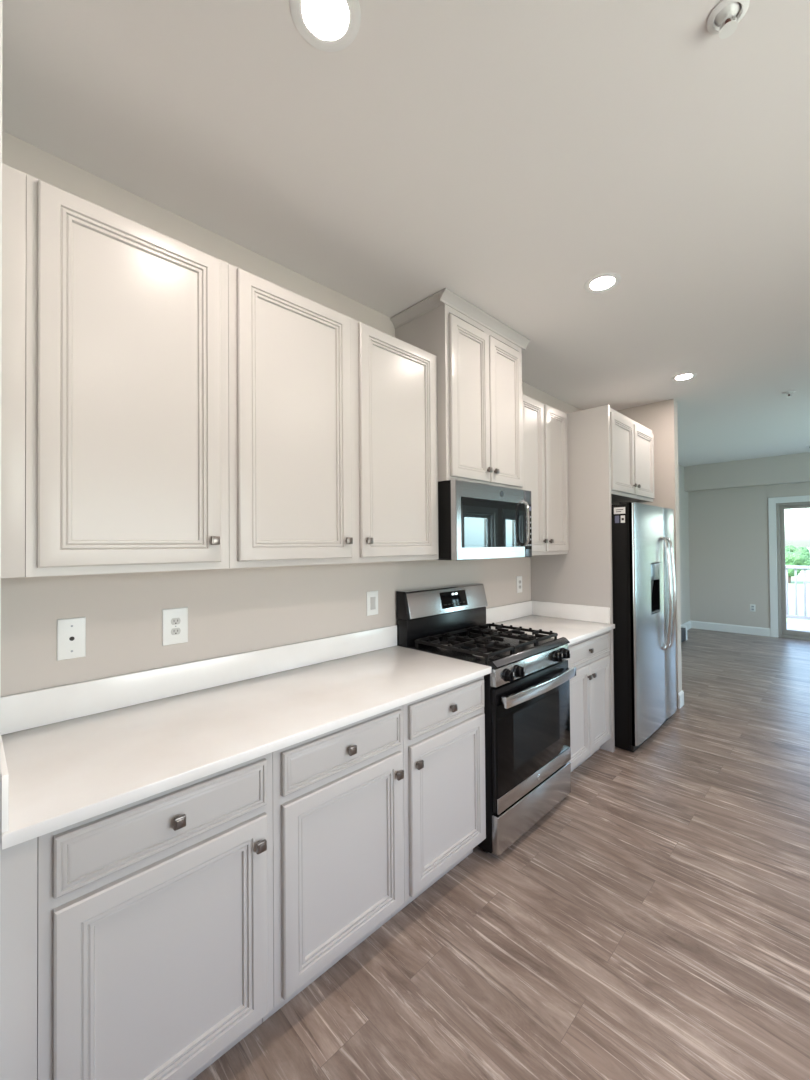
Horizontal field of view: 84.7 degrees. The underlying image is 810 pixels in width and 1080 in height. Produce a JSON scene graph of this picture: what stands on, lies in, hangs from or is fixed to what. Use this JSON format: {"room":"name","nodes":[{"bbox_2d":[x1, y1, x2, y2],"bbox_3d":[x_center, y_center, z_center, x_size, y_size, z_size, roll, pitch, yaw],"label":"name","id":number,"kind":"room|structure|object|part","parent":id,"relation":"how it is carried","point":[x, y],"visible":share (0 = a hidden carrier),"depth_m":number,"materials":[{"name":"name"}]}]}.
{"room":"kitchen","nodes":[
{"label":"kitchen","id":0,"kind":"room"},
{"bbox_2d":[0,0,2,777],"bbox_3d":[-1.074,0.108,1.079,0.110,2.790,0.665,0,-1,-45],"label":"wall","id":1,"kind":"structure","parent":0,"point":[1,1],"depth_m":0.89,"materials":[{"name":"white paint"}]},
{"bbox_2d":[1,131,580,695],"bbox_3d":[-0.802,0.116,1.921,7.560,2.790,0.150,0,-1,-45],"label":"wall","id":2,"kind":"structure","parent":0,"point":[231,611],"depth_m":1.78,"materials":[{"name":"beige paint"}]},
{"bbox_2d":[57,617,85,660],"bbox_3d":[-1.117,0.331,1.490,0.078,0.135,0.012,0,-1,-45],"label":"cable jack plate","id":3,"kind":"object","parent":2,"relation":"attached to","point":[71,632],"visible":1,"depth_m":1.49,"materials":[{"name":"white plastic"}]},
{"bbox_2d":[1,163,228,577],"bbox_3d":[-0.928,-0.436,1.443,0.602,1.074,0.364,0,-1,-45],"label":"upper cabinet","id":4,"kind":"object","parent":2,"relation":"attached to","point":[127,392],"depth_m":1.30,"materials":[{"name":"grey paint"}]},
{"bbox_3d":[-1.040,-0.439,1.170,0.060,1.074,0.040,0,-1,-45],"label":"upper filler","id":5,"kind":"part","parent":4,"relation":"part of","materials":[{"name":"white wood"}]},
{"bbox_3d":[-0.636,0.002,1.486,0.029,0.029,0.026,0,-1,-45],"label":"knob","id":6,"kind":"part","parent":4,"relation":"part of","materials":[{"name":"silver metal"}]},
{"bbox_2d":[162,607,187,645],"bbox_3d":[-0.888,0.334,1.719,0.092,0.138,0.008,0,-1,-45],"label":"power outlet","id":7,"kind":"object","parent":2,"relation":"attached to","point":[175,620],"visible":1,"depth_m":1.72,"materials":[{"name":"white plastic"}]},
{"bbox_2d":[171,618,180,624],"bbox_3d":[-0.886,0.314,1.718,0.034,0.025,0.002,0,-1,-45],"label":"receptacle","id":8,"kind":"object","parent":7,"relation":"attached to","point":[174,621],"depth_m":1.72,"materials":[{"name":"grey plastic"}]},
{"bbox_2d":[171,628,180,634],"bbox_3d":[-0.886,0.353,1.717,0.034,0.025,0.002,0,-1,-45],"label":"receptacle","id":9,"kind":"object","parent":7,"relation":"attached to","point":[174,631],"depth_m":1.72,"materials":[{"name":"grey plastic"}]},
{"bbox_2d":[1,625,396,734],"bbox_3d":[-0.653,0.540,1.939,1.695,0.114,0.018,0,-1,-45],"label":"backsplash","id":10,"kind":"structure","parent":2,"relation":"attached to","point":[41,707],"depth_m":1.69,"materials":[{"name":"white stone"}]},
{"bbox_2d":[228,263,438,567],"bbox_3d":[-0.318,-0.434,2.046,1.110,1.074,0.364,0,-1,-45],"label":"upper cabinet","id":11,"kind":"object","parent":2,"relation":"attached to","point":[333,446],"visible":0.98,"depth_m":1.82,"materials":[{"name":"grey paint"}]},
{"bbox_3d":[-0.413,-0.444,1.747,0.498,1.040,0.019,0,-1,-45],"label":"door","id":12,"kind":"part","parent":11,"relation":"part of","materials":[{"name":"grey paint"}]},
{"bbox_3d":[-0.237,0.003,1.879,0.029,0.029,0.026,0,-1,-45],"label":"knob","id":13,"kind":"part","parent":11,"relation":"part of","materials":[{"name":"silver metal"}]},
{"bbox_3d":[-0.156,0.003,1.959,0.029,0.029,0.026,0,-1,-45],"label":"knob","id":14,"kind":"part","parent":11,"relation":"part of","materials":[{"name":"silver metal"}]},
{"bbox_3d":[-0.020,-0.443,2.135,0.499,1.040,0.019,0,-1,-45],"label":"door","id":15,"kind":"part","parent":11,"relation":"part of","materials":[{"name":"grey paint"}]},
{"bbox_2d":[366,590,377,615],"bbox_3d":[-0.176,0.344,2.421,0.082,0.132,0.010,0,-1,-45],"label":"light switch","id":16,"kind":"object","parent":2,"relation":"attached to","point":[371,596],"visible":1,"depth_m":2.41,"materials":[{"name":"white plastic"}]},
{"bbox_2d":[390,288,529,489],"bbox_3d":[0.364,-0.791,2.688,0.836,0.970,0.422,0,-1,-45],"label":"upper cabinet","id":17,"kind":"object","parent":2,"relation":"attached to","point":[480,431],"visible":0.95,"depth_m":2.47,"materials":[{"name":"grey paint"}]},
{"bbox_3d":[0.358,-1.251,2.695,0.836,0.051,0.415,0,-1,-45],"label":"crown moulding","id":18,"kind":"part","parent":17,"relation":"part of","materials":[{"name":"grey paint"}]},
{"bbox_3d":[0.360,-0.757,2.437,0.345,0.850,0.019,0,-1,-45],"label":"door","id":19,"kind":"part","parent":17,"relation":"part of","materials":[{"name":"grey paint"}]},
{"bbox_3d":[0.473,-0.771,2.577,0.755,0.925,0.019,0,-1,-45],"label":"frame","id":20,"kind":"part","parent":17,"relation":"part of","materials":[{"name":"grey paint"}]},
{"bbox_2d":[438,479,531,560],"bbox_3d":[0.393,-0.099,2.657,0.753,0.414,0.483,0,-1,-45],"label":"microwave","id":21,"kind":"object","parent":17,"relation":"attached to","point":[476,521],"visible":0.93,"depth_m":2.41,"materials":[{"name":"silver metal"}]},
{"bbox_3d":[0.730,-0.101,2.688,0.020,0.282,0.053,0,-1,-40],"label":"handle","id":22,"kind":"part","parent":21,"relation":"part of","materials":[{"name":"silver metal"}]},
{"bbox_3d":[0.754,-0.100,2.768,0.083,0.414,0.033,0,-1,-45],"label":"control panel","id":23,"kind":"part","parent":21,"relation":"part of","materials":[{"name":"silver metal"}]},
{"bbox_3d":[0.613,-0.756,2.687,0.349,0.850,0.019,0,-1,-45],"label":"door","id":24,"kind":"part","parent":17,"relation":"part of","materials":[{"name":"grey paint"}]},
{"bbox_2d":[486,600,532,623],"bbox_3d":[0.763,0.545,3.338,0.753,0.114,0.018,0,-1,-45],"label":"backsplash","id":25,"kind":"structure","parent":2,"relation":"attached to","point":[497,614],"depth_m":3.34,"materials":[{"name":"white stone"}]},
{"bbox_2d":[516,576,521,592],"bbox_3d":[0.899,0.348,3.485,0.078,0.130,0.008,0,-1,-45],"label":"power outlet","id":26,"kind":"object","parent":2,"relation":"attached to","point":[518,578],"visible":1,"depth_m":3.48,"materials":[{"name":"white plastic"}]},
{"bbox_2d":[522,394,568,554],"bbox_3d":[0.880,-0.430,3.231,0.739,1.074,0.364,0,-1,-45],"label":"upper cabinet","id":27,"kind":"object","parent":2,"relation":"attached to","point":[545,450],"visible":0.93,"depth_m":3.13,"materials":[{"name":"grey paint"}]},
{"bbox_3d":[0.857,-0.439,3.002,0.332,1.040,0.019,0,-1,-45],"label":"door","id":28,"kind":"part","parent":27,"relation":"part of","materials":[{"name":"grey paint"}]},
{"bbox_3d":[1.111,-0.439,3.252,0.334,1.040,0.019,0,-1,-45],"label":"door","id":29,"kind":"part","parent":27,"relation":"part of","materials":[{"name":"grey paint"}]},
{"bbox_2d":[610,408,654,504],"bbox_3d":[1.633,-0.649,3.774,1.013,0.632,0.656,0,-1,-45],"label":"upper cabinet","id":30,"kind":"object","parent":2,"relation":"attached to","point":[632,443],"visible":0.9,"depth_m":3.51,"materials":[{"name":"grey paint"}]},
{"bbox_3d":[1.661,-0.647,3.391,0.457,0.568,0.019,0,-1,-45],"label":"door","id":31,"kind":"part","parent":30,"relation":"part of","materials":[{"name":"grey paint"}]},
{"bbox_3d":[2.008,-0.646,3.733,0.478,0.568,0.019,0,-1,-45],"label":"door","id":32,"kind":"part","parent":30,"relation":"part of","materials":[{"name":"grey paint"}]},
{"bbox_2d":[2,0,809,466],"bbox_3d":[2.083,-1.360,2.166,12.400,0.120,4.200,0,-1,-45],"label":"ceiling","id":33,"kind":"structure","parent":0,"point":[506,157],"depth_m":1.49,"materials":[{"name":"white paint"}]},
{"bbox_2d":[290,0,360,51],"bbox_3d":[-0.194,-1.292,1.091,0.172,0.004,0.172,0,-1,-45],"label":"recessed light","id":34,"kind":"object","parent":33,"relation":"in","point":[326,25],"visible":1,"depth_m":1.11,"materials":[{"name":"white paint"}]},
{"bbox_2d":[584,273,620,292],"bbox_3d":[0.991,-1.288,2.231,0.172,0.004,0.172,0,-1,-45],"label":"recessed light","id":35,"kind":"object","parent":33,"relation":"in","point":[603,282],"visible":1,"depth_m":2.22,"materials":[{"name":"white paint"}]},
{"bbox_2d":[671,373,696,380],"bbox_3d":[2.197,-1.282,3.501,0.172,0.004,0.172,0,-1,-45],"label":"recessed light","id":36,"kind":"object","parent":33,"relation":"in","point":[681,377],"visible":1,"depth_m":3.49,"materials":[{"name":"white paint"}]},
{"bbox_2d":[707,0,749,38],"bbox_3d":[0.797,-1.280,1.097,0.086,0.043,0.086,0,-1,-45],"label":"sprinkler","id":37,"kind":"object","parent":33,"relation":"attached to","point":[724,12],"visible":1,"depth_m":1.09,"materials":[{"name":"white paint"}]},
{"bbox_2d":[783,390,795,397],"bbox_3d":[3.347,-1.268,3.873,0.086,0.043,0.086,0,-1,-45],"label":"sprinkler","id":38,"kind":"object","parent":33,"relation":"attached to","point":[788,393],"visible":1,"depth_m":3.86,"materials":[{"name":"white paint"}]},
{"bbox_2d":[193,628,809,1079],"bbox_3d":[2.085,1.540,2.110,12.340,0.100,4.200,0,-1,-45],"label":"floor","id":39,"kind":"structure","parent":0,"point":[654,923],"depth_m":1.68,"materials":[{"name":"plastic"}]},
{"bbox_2d":[0,837,37,1079],"bbox_3d":[-0.826,1.060,0.948,0.060,0.879,0.054,0,-1,-45],"label":"cabinet filler","id":40,"kind":"object","parent":39,"relation":"on","point":[19,862],"visible":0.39,"depth_m":0.93,"materials":[{"name":"grey paint"}]},
{"bbox_2d":[37,752,273,1079],"bbox_3d":[-0.789,1.065,1.343,0.547,0.879,0.659,0,-1,-45],"label":"base cabinet","id":41,"kind":"object","parent":39,"relation":"on","point":[155,959],"visible":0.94,"depth_m":1.11,"materials":[{"name":"grey paint"}]},
{"bbox_3d":[-0.586,0.713,1.139,0.495,0.131,0.019,0,-1,-45],"label":"drawer","id":42,"kind":"part","parent":41,"relation":"part of","materials":[{"name":"grey paint"}]},
{"bbox_3d":[-0.571,0.712,1.124,0.029,0.029,0.026,0,-1,-45],"label":"knob","id":43,"kind":"part","parent":41,"relation":"part of","materials":[{"name":"silver metal"}]},
{"bbox_2d":[0,625,491,849],"bbox_3d":[-0.429,0.551,1.712,1.695,0.144,0.656,0,-1,-45],"label":"countertop","id":44,"kind":"structure","parent":41,"relation":"on","point":[73,753],"depth_m":1.46,"materials":[{"name":"white stone"}]},
{"bbox_3d":[-0.413,0.876,1.273,0.029,0.029,0.026,0,-1,-45],"label":"knob","id":45,"kind":"part","parent":41,"relation":"part of","materials":[{"name":"silver metal"}]},
{"bbox_2d":[262,705,404,1021],"bbox_3d":[-0.398,1.066,1.729,0.549,0.879,0.659,0,-1,-45],"label":"base cabinet","id":46,"kind":"object","parent":39,"relation":"on","point":[338,794],"visible":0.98,"depth_m":1.48,"materials":[{"name":"grey paint"}]},
{"bbox_3d":[-0.195,0.714,1.526,0.500,0.131,0.019,0,-1,-45],"label":"drawer","id":47,"kind":"part","parent":46,"relation":"part of","materials":[{"name":"grey paint"}]},
{"bbox_3d":[-0.191,1.097,1.521,0.500,0.579,0.020,0,-1,-45],"label":"door","id":48,"kind":"part","parent":46,"relation":"part of","materials":[{"name":"grey paint"}]},
{"bbox_3d":[-0.180,0.713,1.511,0.029,0.029,0.026,0,-1,-45],"label":"knob","id":49,"kind":"part","parent":46,"relation":"part of","materials":[{"name":"silver metal"}]},
{"bbox_3d":[-0.020,0.878,1.662,0.029,0.029,0.026,0,-1,-45],"label":"knob","id":50,"kind":"part","parent":46,"relation":"part of","materials":[{"name":"silver metal"}]},
{"bbox_2d":[392,676,485,916],"bbox_3d":[-0.012,1.068,2.111,0.535,0.879,0.659,0,-1,-45],"label":"base cabinet","id":51,"kind":"object","parent":39,"relation":"on","point":[444,731],"visible":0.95,"depth_m":1.87,"materials":[{"name":"grey paint"}]},
{"bbox_3d":[0.057,0.878,1.738,0.029,0.029,0.026,0,-1,-45],"label":"knob","id":52,"kind":"part","parent":51,"relation":"part of","materials":[{"name":"silver metal"}]},
{"bbox_3d":[0.192,0.716,1.908,0.490,0.131,0.019,0,-1,-45],"label":"drawer","id":53,"kind":"part","parent":51,"relation":"part of","materials":[{"name":"grey paint"}]},
{"bbox_3d":[0.196,1.098,1.903,0.490,0.579,0.020,0,-1,-45],"label":"door","id":54,"kind":"part","parent":51,"relation":"part of","materials":[{"name":"grey paint"}]},
{"bbox_3d":[0.207,0.715,1.893,0.029,0.029,0.026,0,-1,-45],"label":"knob","id":55,"kind":"part","parent":51,"relation":"part of","materials":[{"name":"silver metal"}]},
{"bbox_2d":[396,583,575,855],"bbox_3d":[0.481,0.898,2.541,0.761,1.220,0.730,0,-1,-45],"label":"gas range","id":56,"kind":"object","parent":39,"relation":"on","point":[527,689],"visible":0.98,"depth_m":2.34,"materials":[{"name":"silver metal"}]},
{"bbox_2d":[402,583,487,619],"bbox_3d":[0.261,0.372,2.773,0.741,0.155,0.098,0,-1,-45],"label":"control panel","id":57,"kind":"object","parent":56,"relation":"attached to","point":[446,601],"depth_m":2.70,"materials":[{"name":"silver metal"}]},
{"bbox_2d":[408,629,569,668],"bbox_3d":[0.489,0.594,2.534,0.761,0.039,0.579,0,-1,-45],"label":"cooktop","id":58,"kind":"object","parent":56,"relation":"in","point":[514,657],"depth_m":2.41,"materials":[{"name":"black metal"}]},
{"bbox_3d":[0.498,0.646,2.113,0.062,0.062,0.042,0,-1,-45],"label":"knob","id":59,"kind":"part","parent":56,"relation":"part of","materials":[{"name":"black plastic"}]},
{"bbox_3d":[0.566,0.646,2.180,0.062,0.062,0.042,0,-1,-45],"label":"knob","id":60,"kind":"part","parent":56,"relation":"part of","materials":[{"name":"black plastic"}]},
{"bbox_3d":[0.679,0.646,2.341,0.751,0.087,0.037,0,-1,-45],"label":"control panel","id":61,"kind":"part","parent":56,"relation":"part of","materials":[{"name":"silver metal"}]},
{"bbox_3d":[0.680,0.988,2.339,0.747,0.577,0.031,0,-1,-45],"label":"oven door","id":62,"kind":"part","parent":56,"relation":"part of","materials":[{"name":"black ceramic"}]},
{"bbox_3d":[0.685,1.377,2.332,0.751,0.178,0.038,0,-1,-45],"label":"drawer","id":63,"kind":"part","parent":56,"relation":"part of","materials":[{"name":"silver metal"}]},
{"bbox_3d":[0.693,0.984,2.326,0.747,0.431,0.006,0,-1,-45],"label":"door glass","id":64,"kind":"part","parent":56,"relation":"part of","materials":[{"name":"black glass"}]},
{"bbox_3d":[0.696,1.238,2.322,0.747,0.073,0.008,0,-1,-45],"label":"trim","id":65,"kind":"part","parent":56,"relation":"part of","materials":[{"name":"silver metal"}]},
{"bbox_3d":[0.725,0.751,2.294,0.723,0.052,0.032,0,-1,-45],"label":"handle","id":66,"kind":"part","parent":56,"relation":"part of","materials":[{"name":"silver metal"}]},
{"bbox_3d":[0.849,0.647,2.460,0.062,0.062,0.042,0,-1,-45],"label":"knob","id":67,"kind":"part","parent":56,"relation":"part of","materials":[{"name":"black plastic"}]},
{"bbox_3d":[0.917,0.647,2.527,0.062,0.062,0.042,0,-1,-45],"label":"knob","id":68,"kind":"part","parent":56,"relation":"part of","materials":[{"name":"black plastic"}]},
{"bbox_2d":[531,405,614,751],"bbox_3d":[1.256,0.273,3.402,0.036,2.478,0.628,0,-1,-45],"label":"end panel","id":69,"kind":"object","parent":39,"relation":"on","point":[581,576],"visible":0.55,"depth_m":3.29,"materials":[{"name":"grey paint"}]},
{"bbox_2d":[565,631,610,771],"bbox_3d":[0.992,1.071,3.103,0.745,0.879,0.659,0,-1,-45],"label":"base cabinet","id":70,"kind":"object","parent":39,"relation":"on","point":[590,689],"visible":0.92,"depth_m":2.89,"materials":[{"name":"grey paint"}]},
{"bbox_2d":[486,600,614,644],"bbox_3d":[0.987,0.556,3.111,0.753,0.144,0.656,0,-1,-45],"label":"countertop","id":71,"kind":"structure","parent":70,"relation":"on","point":[574,622],"depth_m":3.25,"materials":[{"name":"white stone"}]},
{"bbox_3d":[1.075,1.102,2.772,0.341,0.579,0.020,0,-1,-45],"label":"door","id":72,"kind":"part","parent":70,"relation":"part of","materials":[{"name":"grey paint"}]},
{"bbox_3d":[1.196,0.719,2.900,0.693,0.131,0.019,0,-1,-45],"label":"drawer","id":73,"kind":"part","parent":70,"relation":"part of","materials":[{"name":"grey paint"}]},
{"bbox_3d":[1.183,1.017,2.909,0.745,0.779,0.019,0,-1,-45],"label":"frame","id":74,"kind":"part","parent":70,"relation":"part of","materials":[{"name":"grey paint"}]},
{"bbox_3d":[1.323,1.103,3.017,0.346,0.579,0.020,0,-1,-45],"label":"door","id":75,"kind":"part","parent":70,"relation":"part of","materials":[{"name":"grey paint"}]},
{"bbox_2d":[611,501,676,751],"bbox_3d":[1.738,0.618,3.705,1.015,1.776,0.808,0,-1,-45],"label":"refrigerator","id":76,"kind":"object","parent":39,"relation":"on","point":[643,563],"visible":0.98,"depth_m":3.22,"materials":[{"name":"silver metal"}]},
{"bbox_3d":[1.850,0.591,3.354,0.681,1.708,0.033,0,-1,-43],"label":"freezer door","id":77,"kind":"part","parent":76,"relation":"part of","materials":[{"name":"silver metal"}]},
{"bbox_3d":[2.080,0.427,3.534,0.024,0.913,0.079,0,-1,-45],"label":"handle","id":78,"kind":"part","parent":76,"relation":"part of","materials":[{"name":"silver metal"}]},
{"bbox_3d":[2.215,0.592,3.714,0.033,1.708,0.327,-1,-1,42],"label":"door","id":79,"kind":"part","parent":76,"relation":"part of","materials":[{"name":"silver metal"}]},
{"bbox_3d":[2.158,0.427,3.612,0.024,0.913,0.079,0,-1,-45],"label":"handle","id":80,"kind":"part","parent":76,"relation":"part of","materials":[{"name":"silver metal"}]},
{"bbox_2d":[617,399,681,707],"bbox_3d":[2.130,0.122,4.417,0.120,2.790,1.022,0,-1,-45],"label":"wall partition","id":81,"kind":"structure","parent":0,"point":[661,417],"depth_m":4.07,"materials":[{"name":"beige paint"}]},
{"bbox_2d":[678,690,683,708],"bbox_3d":[2.217,1.450,4.325,0.146,0.130,0.836,0,-1,-45],"label":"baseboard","id":82,"kind":"structure","parent":81,"relation":"attached to","point":[680,694],"depth_m":4.01,"materials":[{"name":"white paint"}]},
{"bbox_2d":[678,464,689,624],"bbox_3d":[3.385,0.135,6.305,4.320,2.790,0.140,0,-1,-45],"label":"wall","id":83,"kind":"structure","parent":0,"point":[683,495],"depth_m":7.54,"materials":[{"name":"beige paint"}]},
{"bbox_2d":[681,621,690,642],"bbox_3d":[3.523,1.419,6.165,4.286,0.215,0.216,0,-1,-45],"label":"baseboard","id":84,"kind":"structure","parent":83,"relation":"attached to","point":[683,628],"depth_m":6.76,"materials":[{"name":"grey wood"}]},
{"bbox_2d":[688,482,809,636],"bbox_3d":[6.359,0.112,6.482,0.160,2.790,4.070,0,-1,-45],"label":"wall","id":85,"kind":"structure","parent":0,"point":[729,528],"depth_m":7.33,"materials":[{"name":"beige paint"}]},
{"bbox_2d":[690,620,770,636],"bbox_3d":[6.305,1.442,6.409,0.014,0.130,3.780,0,-1,-45],"label":"baseboard","id":86,"kind":"structure","parent":85,"relation":"attached to","point":[760,631],"depth_m":7.33,"materials":[{"name":"white paint"}]},
{"bbox_2d":[684,452,809,491],"bbox_3d":[6.204,-1.076,6.360,0.240,0.415,3.780,0,-1,-45],"label":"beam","id":87,"kind":"structure","parent":85,"relation":"attached to","point":[793,468],"depth_m":6.99,"materials":[{"name":"beige paint"}]},
{"bbox_2d":[750,604,755,611],"bbox_3d":[5.586,1.091,7.140,0.008,0.116,0.070,0,-1,-45],"label":"power outlet","id":88,"kind":"object","parent":85,"relation":"attached to","point":[752,606],"visible":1,"depth_m":7.14,"materials":[{"name":"white plastic"}]},
{"bbox_2d":[768,495,809,637],"bbox_3d":[6.407,0.414,6.306,0.018,2.182,1.924,0,-1,-45],"label":"trim","id":89,"kind":"structure","parent":85,"relation":"attached to","point":[772,502],"depth_m":6.95,"materials":[{"name":"white paint"}]},
{"bbox_2d":[776,502,809,640],"bbox_3d":[6.478,0.460,6.375,0.140,2.090,1.740,0,-1,-45],"label":"door","id":90,"kind":"structure","parent":85,"relation":"in","point":[783,632],"depth_m":6.93,"materials":[{"name":"beige"}]},
{"label":"outside","id":91,"kind":"structure","parent":0,"visible":0},
{"bbox_2d":[787,623,809,631],"bbox_3d":[7.885,1.635,6.505,2.030,0.160,8.500,0,-1,-45],"label":"deck","id":92,"kind":"object","parent":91,"point":[790,626],"depth_m":8.03,"materials":[{"name":"grey"}]},
{"bbox_2d":[786,565,809,619],"bbox_3d":[8.458,1.004,7.083,0.095,1.105,8.300,0,-1,-45],"label":"deck railing","id":93,"kind":"object","parent":92,"relation":"on","point":[796,616],"visible":0.09,"depth_m":8.26,"materials":[{"name":"grey plastic"}]},
{"bbox_3d":[8.452,0.482,7.088,0.090,0.060,8.300,0,-1,-45],"label":"rail","id":94,"kind":"part","parent":93,"relation":"part of","materials":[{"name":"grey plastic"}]},
{"bbox_3d":[8.460,1.407,7.077,0.060,0.060,8.300,0,-1,-45],"label":"rail","id":95,"kind":"part","parent":93,"relation":"part of","materials":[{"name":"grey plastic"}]},
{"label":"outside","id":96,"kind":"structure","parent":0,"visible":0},
{"bbox_2d":[787,548,809,624],"bbox_3d":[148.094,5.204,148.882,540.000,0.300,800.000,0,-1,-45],"label":"ground","id":97,"kind":"structure","parent":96,"point":[800,579],"depth_m":36.59,"materials":[{"name":"white concrete"}]},
{"bbox_2d":[785,552,806,582],"bbox_3d":[42.109,3.032,48.767,3.163,3.427,3.136,0,-1,-45],"label":"tree","id":98,"kind":"object","parent":97,"relation":"on","point":[791,558],"visible":0.52,"depth_m":47.48,"materials":[{"name":"green plant"}]},
{"bbox_2d":[785,545,809,565],"bbox_3d":[63.254,2.872,72.742,5.617,3.976,4.871,0,-1,-45],"label":"tree","id":99,"kind":"object","parent":97,"relation":"on","point":[803,550],"visible":0.32,"depth_m":71.24,"materials":[{"name":"green plant"}]}
]}

